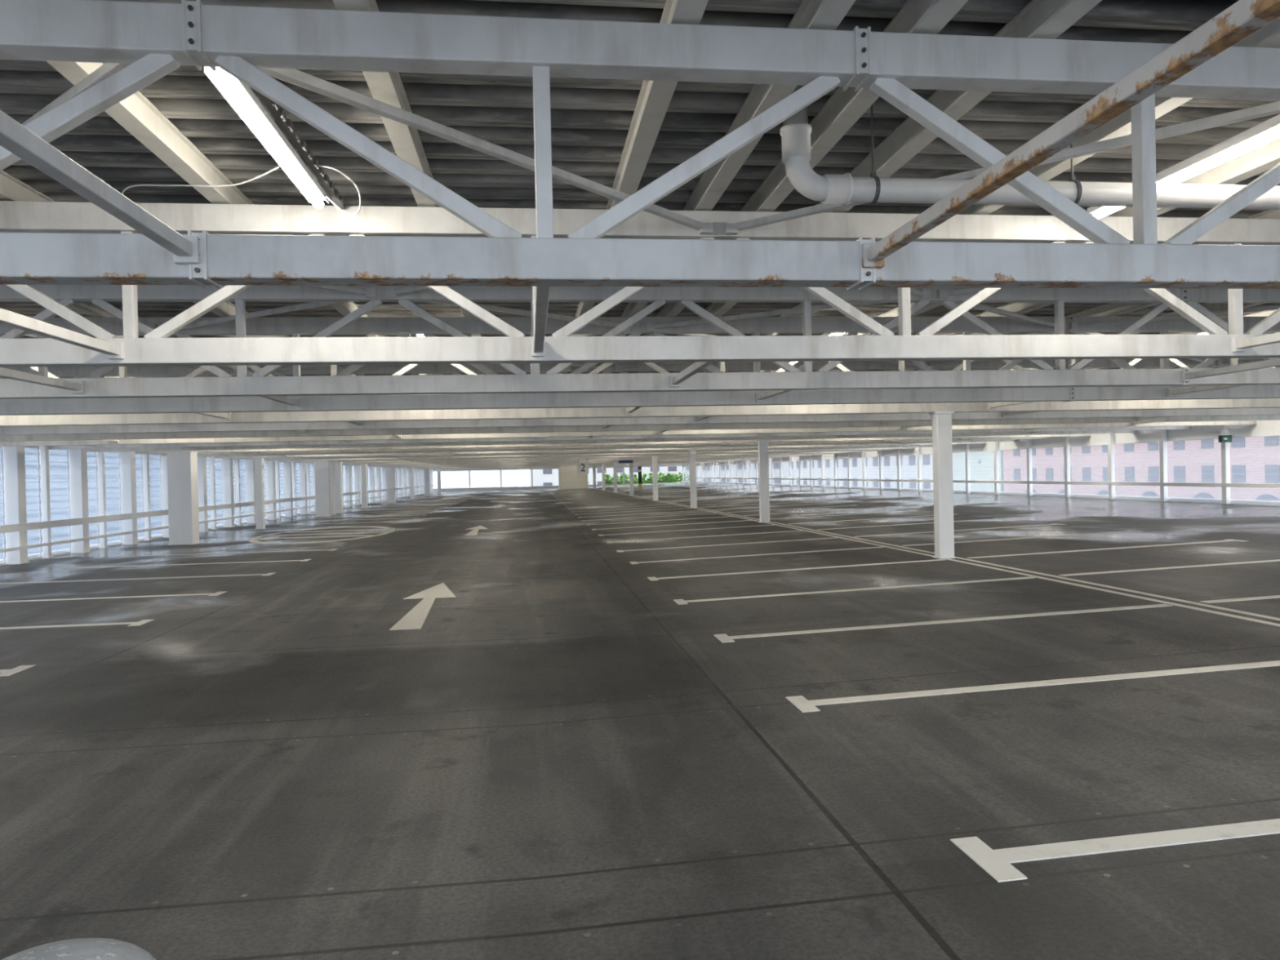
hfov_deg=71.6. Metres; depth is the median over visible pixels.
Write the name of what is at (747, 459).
roof truss
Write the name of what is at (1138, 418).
bar
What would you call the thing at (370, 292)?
bar
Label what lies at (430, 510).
parking line
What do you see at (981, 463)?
building
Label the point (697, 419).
bar
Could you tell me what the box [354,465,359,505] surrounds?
post
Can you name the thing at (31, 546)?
guard rail
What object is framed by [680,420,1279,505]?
railing
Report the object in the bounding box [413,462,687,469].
roof truss
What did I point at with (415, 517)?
parking line
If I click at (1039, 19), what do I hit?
purlin
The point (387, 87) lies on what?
purlin
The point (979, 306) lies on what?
bar
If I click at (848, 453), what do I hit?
post
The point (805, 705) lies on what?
parking line
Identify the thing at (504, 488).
wall
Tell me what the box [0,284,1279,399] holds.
roof truss
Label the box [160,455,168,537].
post
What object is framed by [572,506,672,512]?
parking line
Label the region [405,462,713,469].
roof truss
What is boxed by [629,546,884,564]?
parking line
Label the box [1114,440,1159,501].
screen panel
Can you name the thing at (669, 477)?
hedge
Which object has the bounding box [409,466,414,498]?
column
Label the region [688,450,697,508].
column
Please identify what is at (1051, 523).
parking line
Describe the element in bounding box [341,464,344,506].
post
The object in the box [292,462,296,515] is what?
post
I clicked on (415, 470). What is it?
post
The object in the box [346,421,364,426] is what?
bar
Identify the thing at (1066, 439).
post
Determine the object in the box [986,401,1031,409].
bar
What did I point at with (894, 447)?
roof truss
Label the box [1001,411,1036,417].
bar
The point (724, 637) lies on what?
parking line
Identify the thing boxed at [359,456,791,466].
roof truss
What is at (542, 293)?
bar
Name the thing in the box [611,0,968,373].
purlin
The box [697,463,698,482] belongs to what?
post
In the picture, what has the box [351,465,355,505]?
screen panel
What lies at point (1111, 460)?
post
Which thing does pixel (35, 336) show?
purlin
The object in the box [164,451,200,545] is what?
column
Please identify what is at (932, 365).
bar
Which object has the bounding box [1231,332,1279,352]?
bar
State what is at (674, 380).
bar
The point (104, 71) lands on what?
bar
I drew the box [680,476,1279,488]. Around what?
guard rail
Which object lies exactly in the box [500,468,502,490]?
post
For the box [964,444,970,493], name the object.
post
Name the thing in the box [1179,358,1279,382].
bar
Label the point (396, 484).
post
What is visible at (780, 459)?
post
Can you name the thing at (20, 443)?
roof truss
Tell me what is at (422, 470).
post
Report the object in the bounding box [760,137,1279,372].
purlin
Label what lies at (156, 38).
roof truss
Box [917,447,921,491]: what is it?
post
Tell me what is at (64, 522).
guard rail
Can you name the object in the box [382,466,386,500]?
post
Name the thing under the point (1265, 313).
purlin
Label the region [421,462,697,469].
roof truss
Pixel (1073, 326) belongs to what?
bar
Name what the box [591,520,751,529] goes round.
parking line
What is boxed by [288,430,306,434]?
bar
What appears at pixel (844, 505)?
parking line
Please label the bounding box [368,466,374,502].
post
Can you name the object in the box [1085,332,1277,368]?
purlin
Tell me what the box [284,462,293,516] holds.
post
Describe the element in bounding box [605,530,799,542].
parking line
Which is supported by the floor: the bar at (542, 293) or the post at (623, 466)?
the post at (623, 466)
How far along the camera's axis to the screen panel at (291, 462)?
42.69 m
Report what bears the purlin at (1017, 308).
attached to the ceiling
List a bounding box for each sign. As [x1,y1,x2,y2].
[577,458,588,473]
[618,460,632,462]
[1218,435,1231,442]
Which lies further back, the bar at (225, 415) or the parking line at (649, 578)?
the parking line at (649, 578)
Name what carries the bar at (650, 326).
attached to the roof truss at (403, 326)
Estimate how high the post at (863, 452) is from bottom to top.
3.300 m
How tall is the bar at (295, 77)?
0.100 m
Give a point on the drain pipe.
(844, 189)
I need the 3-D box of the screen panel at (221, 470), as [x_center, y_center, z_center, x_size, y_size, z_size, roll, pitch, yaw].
[-15.456,0.457,32.525,0.030,2.615,0.990,-1,0,-7]
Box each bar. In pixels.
[0,110,199,264]
[0,307,124,359]
[0,367,85,393]
[21,62,131,125]
[21,314,157,329]
[76,444,94,447]
[100,439,119,442]
[164,365,262,372]
[179,302,346,329]
[196,412,231,420]
[217,335,277,337]
[257,67,713,235]
[259,395,299,408]
[271,364,330,373]
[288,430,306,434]
[304,285,377,297]
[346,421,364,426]
[385,285,430,297]
[426,302,639,331]
[531,286,550,356]
[541,363,608,370]
[568,333,604,336]
[602,425,610,429]
[613,362,686,370]
[626,406,641,414]
[645,302,881,331]
[658,430,667,433]
[669,361,714,387]
[674,333,713,336]
[694,416,710,422]
[724,101,1279,235]
[755,390,791,402]
[861,0,1279,268]
[879,360,919,368]
[880,420,903,425]
[892,287,930,299]
[903,426,919,429]
[928,360,1012,368]
[936,287,1008,299]
[955,302,1054,328]
[960,333,1012,334]
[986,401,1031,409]
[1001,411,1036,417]
[1069,305,1279,329]
[1082,332,1104,334]
[1131,422,1155,425]
[1137,416,1170,420]
[1165,385,1244,396]
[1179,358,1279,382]
[1186,358,1213,365]
[1215,357,1279,365]
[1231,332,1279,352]
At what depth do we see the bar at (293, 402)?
10.52 m
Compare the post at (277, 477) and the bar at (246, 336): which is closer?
the bar at (246, 336)
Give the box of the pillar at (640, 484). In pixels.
[637,466,642,488]
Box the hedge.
[601,471,689,484]
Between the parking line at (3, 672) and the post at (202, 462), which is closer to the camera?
the parking line at (3, 672)
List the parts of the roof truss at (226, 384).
splice plate, splice plate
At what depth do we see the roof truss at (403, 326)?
11.52 m
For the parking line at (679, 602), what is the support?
on the floor
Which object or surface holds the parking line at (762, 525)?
on the floor
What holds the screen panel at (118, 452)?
on the floor
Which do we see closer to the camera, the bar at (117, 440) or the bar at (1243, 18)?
the bar at (1243, 18)
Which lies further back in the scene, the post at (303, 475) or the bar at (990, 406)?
the post at (303, 475)
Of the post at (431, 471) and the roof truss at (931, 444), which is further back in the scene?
the post at (431, 471)
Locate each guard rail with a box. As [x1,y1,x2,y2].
[0,484,434,533]
[0,488,433,552]
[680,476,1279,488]
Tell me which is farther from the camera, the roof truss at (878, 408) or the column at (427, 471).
the column at (427, 471)
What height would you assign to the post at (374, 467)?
3.800 m
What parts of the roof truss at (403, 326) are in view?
splice plate, splice plate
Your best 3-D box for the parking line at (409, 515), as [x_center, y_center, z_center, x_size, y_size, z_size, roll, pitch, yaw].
[-12.002,1.634,39.499,4.860,0.008,0.440,-1,0,-7]
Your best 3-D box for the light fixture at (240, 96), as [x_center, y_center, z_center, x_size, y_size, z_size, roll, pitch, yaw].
[-2.095,-1.961,5.231,0.197,0.132,2.680,-1,0,-7]
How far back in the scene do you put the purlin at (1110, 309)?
12.42 m
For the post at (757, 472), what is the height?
3.300 m
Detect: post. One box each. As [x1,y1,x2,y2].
[3,445,29,564]
[40,445,53,558]
[68,448,90,553]
[97,452,108,548]
[120,451,138,544]
[142,453,152,541]
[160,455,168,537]
[197,457,208,532]
[209,457,217,529]
[222,457,235,527]
[235,459,241,524]
[245,458,255,523]
[266,461,275,519]
[275,461,281,518]
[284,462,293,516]
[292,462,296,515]
[298,462,307,514]
[306,463,311,513]
[312,462,315,511]
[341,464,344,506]
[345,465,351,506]
[351,465,353,506]
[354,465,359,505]
[359,466,361,504]
[366,466,368,502]
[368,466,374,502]
[373,466,375,502]
[375,466,381,501]
[380,466,382,500]
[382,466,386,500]
[395,467,397,498]
[397,467,402,497]
[402,468,406,497]
[406,468,409,496]
[414,469,417,494]
[417,469,421,494]
[421,469,424,493]
[430,470,432,492]
[468,469,470,491]
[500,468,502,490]
[531,467,533,489]
[622,466,624,484]
[685,464,687,481]
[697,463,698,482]
[701,462,702,482]
[705,462,706,482]
[709,462,711,483]
[714,462,715,483]
[719,462,721,483]
[724,461,726,483]
[729,461,732,484]
[735,460,737,484]
[742,460,744,484]
[748,459,751,484]
[755,459,758,484]
[771,457,773,485]
[779,457,782,485]
[789,456,791,486]
[799,455,801,486]
[809,454,813,487]
[821,453,824,487]
[833,453,837,488]
[847,452,851,488]
[862,451,866,488]
[879,449,883,489]
[897,448,901,490]
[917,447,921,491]
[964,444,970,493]
[993,441,999,494]
[1026,439,1032,496]
[1063,436,1071,497]
[1107,433,1115,499]
[1159,429,1168,502]
[1220,425,1231,504]
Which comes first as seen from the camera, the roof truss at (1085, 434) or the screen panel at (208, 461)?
the roof truss at (1085, 434)
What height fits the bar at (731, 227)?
0.100 m
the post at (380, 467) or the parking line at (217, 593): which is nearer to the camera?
the parking line at (217, 593)
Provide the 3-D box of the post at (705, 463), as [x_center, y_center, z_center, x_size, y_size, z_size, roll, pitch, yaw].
[6.809,-1.374,91.739,0.120,3.300,0.150,-1,0,-7]
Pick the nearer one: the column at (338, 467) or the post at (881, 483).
the column at (338, 467)
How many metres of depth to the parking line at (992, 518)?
21.91 m
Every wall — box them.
[0,496,398,563]
[432,464,682,492]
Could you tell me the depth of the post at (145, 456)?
26.29 m
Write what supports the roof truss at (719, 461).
on the wall at (33, 555)
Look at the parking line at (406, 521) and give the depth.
34.21 m
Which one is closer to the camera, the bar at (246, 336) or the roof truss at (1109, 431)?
the bar at (246, 336)
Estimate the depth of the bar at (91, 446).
20.89 m
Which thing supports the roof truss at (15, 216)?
on the wall at (33, 555)
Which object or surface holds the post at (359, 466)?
on the floor
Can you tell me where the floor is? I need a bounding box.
[0,481,1279,959]
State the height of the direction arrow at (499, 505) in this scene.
0.008 m
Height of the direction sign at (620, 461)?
0.180 m
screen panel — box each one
[0,446,5,565]
[24,445,41,560]
[48,448,71,556]
[86,448,99,550]
[104,451,122,546]
[135,453,144,542]
[148,453,162,539]
[205,457,211,529]
[214,457,223,528]
[232,459,236,525]
[240,459,247,524]
[263,460,267,519]
[275,461,276,518]
[279,461,284,517]
[291,462,293,506]
[295,462,300,515]
[309,463,313,512]
[342,465,346,506]
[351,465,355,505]
[368,470,369,502]
[374,468,376,501]
[900,453,918,491]
[969,449,994,494]
[998,448,1026,495]
[1031,445,1065,497]
[1070,443,1108,499]
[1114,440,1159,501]
[1166,437,1222,503]
[1231,434,1279,506]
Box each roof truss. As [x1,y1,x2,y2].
[0,0,1279,290]
[0,200,1279,367]
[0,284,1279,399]
[0,315,1279,415]
[0,358,1279,426]
[0,358,1279,435]
[0,414,1279,441]
[0,420,1257,446]
[26,426,1191,449]
[86,430,1137,452]
[114,433,1090,454]
[148,436,1051,456]
[197,439,1017,457]
[205,441,986,458]
[232,444,959,459]
[240,445,932,460]
[266,447,915,461]
[280,448,895,462]
[295,449,878,462]
[297,451,862,463]
[309,452,847,464]
[341,453,833,464]
[342,454,809,465]
[342,455,799,466]
[344,453,821,464]
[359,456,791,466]
[368,457,758,466]
[374,457,782,466]
[374,458,758,467]
[378,458,746,466]
[395,459,745,467]
[396,460,733,468]
[401,461,719,468]
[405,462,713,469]
[413,460,732,467]
[413,461,723,468]
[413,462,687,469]
[416,459,741,466]
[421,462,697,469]
[426,462,704,468]
[430,464,662,470]
[431,462,700,469]
[440,463,676,469]
[449,463,684,469]
[457,463,688,469]
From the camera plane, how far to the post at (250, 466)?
35.86 m
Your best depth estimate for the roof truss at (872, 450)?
44.67 m
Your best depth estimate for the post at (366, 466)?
62.09 m
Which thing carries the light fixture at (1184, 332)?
attached to the roof truss at (403, 326)
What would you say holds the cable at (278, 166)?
attached to the light fixture at (240, 96)
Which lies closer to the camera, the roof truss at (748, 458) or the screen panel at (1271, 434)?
the screen panel at (1271, 434)
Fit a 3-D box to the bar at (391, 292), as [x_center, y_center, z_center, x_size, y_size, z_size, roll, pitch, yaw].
[-1.122,-1.930,8.061,3.630,0.100,0.166,-1,1,35]
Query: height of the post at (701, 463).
3.300 m
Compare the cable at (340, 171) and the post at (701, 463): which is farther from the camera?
the post at (701, 463)
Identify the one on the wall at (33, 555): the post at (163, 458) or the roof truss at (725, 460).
the roof truss at (725, 460)
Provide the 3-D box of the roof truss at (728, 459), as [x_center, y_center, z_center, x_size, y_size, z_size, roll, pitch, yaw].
[-4.937,-1.875,66.874,30.200,1.160,0.180,-1,0,-7]
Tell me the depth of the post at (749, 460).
73.41 m
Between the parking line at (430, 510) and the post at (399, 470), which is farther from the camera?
the post at (399, 470)
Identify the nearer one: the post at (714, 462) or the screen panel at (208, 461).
the screen panel at (208, 461)
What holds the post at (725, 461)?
on the floor
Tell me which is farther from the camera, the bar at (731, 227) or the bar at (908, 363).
the bar at (908, 363)
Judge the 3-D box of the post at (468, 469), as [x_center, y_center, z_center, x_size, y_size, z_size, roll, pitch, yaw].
[-19.798,-0.349,103.164,0.140,3.300,0.140,-1,0,-7]
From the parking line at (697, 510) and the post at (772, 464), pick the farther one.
the post at (772, 464)
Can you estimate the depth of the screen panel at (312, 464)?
46.69 m
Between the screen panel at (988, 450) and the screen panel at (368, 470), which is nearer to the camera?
the screen panel at (988, 450)
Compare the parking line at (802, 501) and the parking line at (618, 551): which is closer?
the parking line at (618, 551)
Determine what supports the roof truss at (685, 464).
on the wall at (33, 555)
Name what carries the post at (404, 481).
on the floor
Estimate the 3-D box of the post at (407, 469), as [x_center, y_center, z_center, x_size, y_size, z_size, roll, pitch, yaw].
[-21.602,-0.395,82.814,0.320,3.800,0.360,-1,0,-7]
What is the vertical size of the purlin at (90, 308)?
0.170 m
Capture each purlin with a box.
[0,169,355,375]
[29,335,211,377]
[46,61,426,374]
[57,301,277,376]
[102,376,133,377]
[333,0,484,337]
[559,0,708,373]
[587,0,855,373]
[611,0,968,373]
[638,0,1102,373]
[698,17,1279,372]
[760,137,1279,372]
[828,208,1279,371]
[884,302,1160,370]
[942,302,1266,370]
[1009,310,1275,369]
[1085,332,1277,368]
[1134,367,1173,368]
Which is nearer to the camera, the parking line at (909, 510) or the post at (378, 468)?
the parking line at (909, 510)
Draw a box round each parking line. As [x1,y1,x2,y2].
[0,572,275,584]
[0,591,226,602]
[0,619,154,629]
[0,664,35,676]
[59,559,311,568]
[121,548,337,556]
[290,520,410,524]
[298,517,418,521]
[320,515,422,518]
[331,512,422,515]
[342,510,438,513]
[568,503,671,510]
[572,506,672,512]
[574,507,690,515]
[577,510,702,517]
[582,513,707,521]
[586,515,732,524]
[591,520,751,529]
[598,524,771,535]
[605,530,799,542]
[616,537,836,552]
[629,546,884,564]
[647,559,946,580]
[673,576,1035,604]
[684,497,779,503]
[697,499,789,505]
[701,501,807,507]
[712,502,834,510]
[713,604,1172,642]
[729,505,849,512]
[744,507,883,515]
[772,510,916,519]
[786,660,1279,712]
[789,514,955,524]
[817,518,1005,529]
[854,523,1066,537]
[902,529,1141,546]
[950,818,1279,882]
[967,538,1248,558]
[1058,559,1279,576]
[1199,595,1279,603]
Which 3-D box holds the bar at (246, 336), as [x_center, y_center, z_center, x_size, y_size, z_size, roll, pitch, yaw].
[-4.408,-1.888,12.167,3.394,0.100,0.167,-2,1,-45]
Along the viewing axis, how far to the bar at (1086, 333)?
12.94 m
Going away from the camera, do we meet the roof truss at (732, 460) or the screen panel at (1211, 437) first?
the screen panel at (1211, 437)
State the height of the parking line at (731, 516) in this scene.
0.142 m
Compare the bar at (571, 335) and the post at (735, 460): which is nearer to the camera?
the bar at (571, 335)
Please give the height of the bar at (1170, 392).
0.120 m
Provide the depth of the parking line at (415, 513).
42.14 m
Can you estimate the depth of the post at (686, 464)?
103.08 m
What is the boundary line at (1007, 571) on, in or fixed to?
on the floor
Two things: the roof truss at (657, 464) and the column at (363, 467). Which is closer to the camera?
the column at (363, 467)
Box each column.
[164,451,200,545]
[253,457,266,528]
[313,461,331,516]
[329,462,336,515]
[334,462,342,513]
[360,463,368,508]
[386,466,395,502]
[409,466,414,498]
[423,468,430,495]
[437,469,440,493]
[592,465,595,488]
[601,463,604,490]
[613,462,617,492]
[628,459,633,495]
[651,456,657,500]
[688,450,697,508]
[756,439,770,522]
[928,411,956,559]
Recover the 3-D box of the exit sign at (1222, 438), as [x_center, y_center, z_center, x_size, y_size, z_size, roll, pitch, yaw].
[15.225,-1.071,23.095,0.300,0.180,0.116,-1,0,-7]
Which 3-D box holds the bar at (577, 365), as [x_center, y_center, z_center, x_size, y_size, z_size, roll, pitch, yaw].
[-1.752,-1.969,14.700,0.167,0.100,3.437,-1,1,44]
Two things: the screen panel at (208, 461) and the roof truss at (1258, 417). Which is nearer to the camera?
the roof truss at (1258, 417)
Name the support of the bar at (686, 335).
attached to the roof truss at (878, 408)
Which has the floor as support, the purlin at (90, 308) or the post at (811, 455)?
the post at (811, 455)
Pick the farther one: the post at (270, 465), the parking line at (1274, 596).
the post at (270, 465)
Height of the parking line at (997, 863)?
0.142 m
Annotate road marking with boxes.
[248,526,395,544]
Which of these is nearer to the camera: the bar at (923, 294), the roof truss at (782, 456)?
the bar at (923, 294)
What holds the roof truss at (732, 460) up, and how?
on the wall at (33, 555)
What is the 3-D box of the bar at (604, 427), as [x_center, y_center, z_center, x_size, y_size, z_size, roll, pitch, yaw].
[-0.593,-1.084,17.118,0.100,0.120,2.150,-1,0,-7]
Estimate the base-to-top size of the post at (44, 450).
3.800 m
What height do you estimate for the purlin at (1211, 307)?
0.170 m
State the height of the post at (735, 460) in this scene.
3.300 m
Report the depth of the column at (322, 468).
40.91 m
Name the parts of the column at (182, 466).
cap plate, plate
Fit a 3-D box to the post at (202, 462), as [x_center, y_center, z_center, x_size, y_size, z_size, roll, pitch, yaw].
[-15.086,-0.123,30.494,0.320,3.800,0.360,-1,0,-7]
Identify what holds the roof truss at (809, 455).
on the wall at (33, 555)
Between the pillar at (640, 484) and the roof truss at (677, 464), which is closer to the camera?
the pillar at (640, 484)
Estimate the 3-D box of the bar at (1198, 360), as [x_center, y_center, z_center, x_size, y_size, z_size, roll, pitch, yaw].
[9.955,-2.246,16.157,0.167,0.100,3.437,-1,1,44]
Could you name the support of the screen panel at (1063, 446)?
on the floor
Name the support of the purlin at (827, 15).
attached to the ceiling
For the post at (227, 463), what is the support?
on the floor
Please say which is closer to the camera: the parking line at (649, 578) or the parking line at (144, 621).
the parking line at (144, 621)
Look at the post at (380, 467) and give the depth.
67.60 m
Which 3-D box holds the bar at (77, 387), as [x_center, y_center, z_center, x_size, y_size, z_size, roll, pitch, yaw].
[-5.348,-0.900,7.568,0.100,0.120,2.450,-1,0,-7]
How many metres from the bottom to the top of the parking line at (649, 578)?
0.142 m
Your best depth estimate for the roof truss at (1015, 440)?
31.35 m
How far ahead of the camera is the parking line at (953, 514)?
24.38 m
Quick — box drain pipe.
[779,104,1279,209]
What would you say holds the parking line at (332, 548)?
on the floor
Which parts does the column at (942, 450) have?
cap plate, plate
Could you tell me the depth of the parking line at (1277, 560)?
11.92 m
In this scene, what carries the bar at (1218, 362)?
attached to the roof truss at (766, 366)
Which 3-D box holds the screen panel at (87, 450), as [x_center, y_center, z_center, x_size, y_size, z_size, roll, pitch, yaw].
[-14.263,0.507,22.946,0.030,2.615,0.990,-1,0,-7]
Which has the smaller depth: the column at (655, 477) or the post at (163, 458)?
the post at (163, 458)
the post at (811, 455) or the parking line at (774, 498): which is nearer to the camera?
the parking line at (774, 498)
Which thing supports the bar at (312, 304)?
attached to the roof truss at (403, 326)
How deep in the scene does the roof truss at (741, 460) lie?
73.22 m
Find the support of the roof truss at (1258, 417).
on the wall at (33, 555)
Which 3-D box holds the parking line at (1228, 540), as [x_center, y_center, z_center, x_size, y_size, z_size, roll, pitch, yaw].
[7.630,1.127,14.520,4.770,0.142,0.400,-1,0,-7]
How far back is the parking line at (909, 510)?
26.92 m
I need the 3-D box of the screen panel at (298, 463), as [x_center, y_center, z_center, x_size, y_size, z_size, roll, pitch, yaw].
[-16.828,0.400,43.539,0.030,2.615,0.990,-1,0,-7]
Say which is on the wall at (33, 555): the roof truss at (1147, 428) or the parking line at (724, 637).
the roof truss at (1147, 428)
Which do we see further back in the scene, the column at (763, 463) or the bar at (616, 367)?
the column at (763, 463)
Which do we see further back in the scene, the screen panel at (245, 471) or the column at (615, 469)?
the column at (615, 469)
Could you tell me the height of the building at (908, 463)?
17.400 m
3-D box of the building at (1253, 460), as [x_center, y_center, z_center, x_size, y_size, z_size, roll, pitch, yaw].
[44.386,-3.041,63.960,14.600,18.400,44.600,-1,0,-7]
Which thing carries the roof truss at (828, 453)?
on the wall at (33, 555)
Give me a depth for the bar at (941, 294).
9.69 m
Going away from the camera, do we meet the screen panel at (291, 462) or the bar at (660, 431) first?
the bar at (660, 431)
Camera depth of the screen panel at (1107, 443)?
28.96 m
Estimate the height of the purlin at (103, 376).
0.170 m
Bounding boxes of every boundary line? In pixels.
[591,487,1279,626]
[597,488,1279,621]
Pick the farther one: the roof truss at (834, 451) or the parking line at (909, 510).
the roof truss at (834, 451)
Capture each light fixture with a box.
[203,66,345,209]
[820,333,844,335]
[1087,114,1279,218]
[1180,332,1207,333]
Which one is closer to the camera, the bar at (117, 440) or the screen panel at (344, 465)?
the bar at (117, 440)
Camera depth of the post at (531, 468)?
103.99 m
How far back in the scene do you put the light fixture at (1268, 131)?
5.68 m
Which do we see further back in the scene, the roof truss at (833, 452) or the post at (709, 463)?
the post at (709, 463)
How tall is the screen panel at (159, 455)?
2.615 m
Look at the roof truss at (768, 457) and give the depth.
62.10 m
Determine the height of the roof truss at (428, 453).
1.160 m
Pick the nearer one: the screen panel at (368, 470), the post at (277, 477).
the post at (277, 477)
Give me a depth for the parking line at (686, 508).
36.16 m
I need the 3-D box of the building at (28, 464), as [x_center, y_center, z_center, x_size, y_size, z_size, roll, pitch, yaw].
[-40.400,1.192,50.401,12.225,14.000,140.000,-1,0,-7]
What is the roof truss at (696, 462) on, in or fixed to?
on the column at (427, 471)
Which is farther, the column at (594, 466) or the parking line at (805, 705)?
the column at (594, 466)
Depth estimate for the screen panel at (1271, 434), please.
22.33 m
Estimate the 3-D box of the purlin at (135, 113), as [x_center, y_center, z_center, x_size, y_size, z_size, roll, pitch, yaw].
[-8.652,-2.346,51.313,0.130,0.170,105.800,-1,0,-7]
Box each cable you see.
[121,165,280,194]
[318,164,360,215]
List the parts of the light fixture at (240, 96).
mounting rail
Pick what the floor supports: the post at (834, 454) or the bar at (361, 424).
the post at (834, 454)
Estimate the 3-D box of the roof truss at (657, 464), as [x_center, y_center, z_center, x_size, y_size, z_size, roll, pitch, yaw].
[-9.326,-2.059,102.121,30.200,1.160,0.180,-1,0,-7]
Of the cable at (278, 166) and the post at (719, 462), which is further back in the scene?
the post at (719, 462)
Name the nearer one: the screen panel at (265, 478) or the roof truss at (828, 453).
the screen panel at (265, 478)
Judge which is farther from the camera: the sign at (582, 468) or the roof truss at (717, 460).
the roof truss at (717, 460)
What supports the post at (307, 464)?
on the floor
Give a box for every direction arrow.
[389,582,456,630]
[465,525,487,535]
[493,504,503,507]
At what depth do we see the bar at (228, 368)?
14.65 m
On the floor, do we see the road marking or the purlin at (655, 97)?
the road marking
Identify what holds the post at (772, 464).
on the floor
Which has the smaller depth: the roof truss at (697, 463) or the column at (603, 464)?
the column at (603, 464)
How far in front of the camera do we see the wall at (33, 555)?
23.62 m
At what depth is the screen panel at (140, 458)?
26.13 m
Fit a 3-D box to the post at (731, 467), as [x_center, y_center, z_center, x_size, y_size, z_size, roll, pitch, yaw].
[8.230,-1.314,80.327,0.120,3.300,0.150,-1,0,-7]
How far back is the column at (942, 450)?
14.32 m
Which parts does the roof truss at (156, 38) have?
splice plate, splice plate, splice plate, splice plate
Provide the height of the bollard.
1.147 m
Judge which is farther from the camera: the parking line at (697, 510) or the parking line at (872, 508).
the parking line at (697, 510)
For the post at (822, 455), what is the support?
on the floor
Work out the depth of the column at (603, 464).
80.41 m
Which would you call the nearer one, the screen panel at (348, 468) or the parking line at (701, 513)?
the parking line at (701, 513)
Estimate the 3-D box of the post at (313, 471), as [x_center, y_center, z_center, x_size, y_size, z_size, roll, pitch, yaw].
[-17.144,-0.209,47.016,0.320,3.800,0.360,-1,0,-7]
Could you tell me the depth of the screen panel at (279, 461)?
41.13 m
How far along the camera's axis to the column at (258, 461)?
31.36 m
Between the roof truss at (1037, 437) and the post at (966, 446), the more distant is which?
the post at (966, 446)
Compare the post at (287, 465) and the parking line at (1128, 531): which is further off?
the post at (287, 465)
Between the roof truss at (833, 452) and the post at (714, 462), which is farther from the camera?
the post at (714, 462)
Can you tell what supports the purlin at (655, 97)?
attached to the ceiling
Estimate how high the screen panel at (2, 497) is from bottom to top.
2.615 m
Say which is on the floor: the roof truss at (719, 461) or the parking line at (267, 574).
the parking line at (267, 574)
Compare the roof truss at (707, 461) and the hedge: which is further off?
the hedge
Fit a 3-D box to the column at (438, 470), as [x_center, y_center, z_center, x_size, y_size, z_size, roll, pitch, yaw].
[-21.279,0.132,94.094,0.360,2.550,0.360,-1,0,-7]
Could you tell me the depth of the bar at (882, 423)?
18.58 m
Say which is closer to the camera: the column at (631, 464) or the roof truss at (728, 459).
the column at (631, 464)
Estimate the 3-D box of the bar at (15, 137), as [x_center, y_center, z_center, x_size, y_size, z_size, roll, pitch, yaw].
[-1.750,-0.960,2.458,0.100,0.112,2.820,-1,0,-7]
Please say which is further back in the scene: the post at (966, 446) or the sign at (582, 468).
the sign at (582, 468)
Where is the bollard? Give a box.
[1,937,155,959]
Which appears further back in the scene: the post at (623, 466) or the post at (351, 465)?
the post at (623, 466)
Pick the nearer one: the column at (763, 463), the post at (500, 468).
the column at (763, 463)
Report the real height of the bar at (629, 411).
0.120 m
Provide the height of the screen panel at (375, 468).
2.615 m
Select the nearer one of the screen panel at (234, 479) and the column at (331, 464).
the screen panel at (234, 479)
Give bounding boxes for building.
[0,446,312,559]
[342,466,517,503]
[528,462,782,486]
[782,453,956,489]
[955,449,1004,491]
[1003,435,1279,501]
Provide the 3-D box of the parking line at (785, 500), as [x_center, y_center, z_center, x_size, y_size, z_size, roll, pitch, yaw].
[4.540,0.998,39.328,4.770,0.142,0.400,-1,0,-7]
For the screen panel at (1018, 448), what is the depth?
33.57 m
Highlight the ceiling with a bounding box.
[0,0,1279,378]
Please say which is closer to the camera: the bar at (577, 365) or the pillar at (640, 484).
the bar at (577, 365)
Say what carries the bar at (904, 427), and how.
attached to the roof truss at (20, 443)
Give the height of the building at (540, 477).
15.400 m
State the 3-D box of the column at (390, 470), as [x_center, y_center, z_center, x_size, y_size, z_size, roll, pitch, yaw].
[-17.201,0.303,61.347,0.560,2.550,0.460,-1,0,-7]
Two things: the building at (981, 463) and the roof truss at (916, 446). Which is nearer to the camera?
the roof truss at (916, 446)
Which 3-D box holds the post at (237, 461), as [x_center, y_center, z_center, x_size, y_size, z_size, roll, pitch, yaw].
[-15.680,-0.142,34.615,0.160,3.800,0.200,-1,0,-7]
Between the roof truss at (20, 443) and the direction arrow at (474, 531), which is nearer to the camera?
the roof truss at (20, 443)
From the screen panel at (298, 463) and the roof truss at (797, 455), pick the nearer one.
the screen panel at (298, 463)
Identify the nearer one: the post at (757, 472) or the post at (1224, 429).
the post at (1224, 429)
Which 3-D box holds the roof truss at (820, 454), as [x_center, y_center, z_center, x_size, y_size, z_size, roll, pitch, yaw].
[-3.291,-1.807,53.656,30.200,1.160,0.180,-1,0,-7]
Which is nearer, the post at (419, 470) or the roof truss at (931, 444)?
the roof truss at (931, 444)

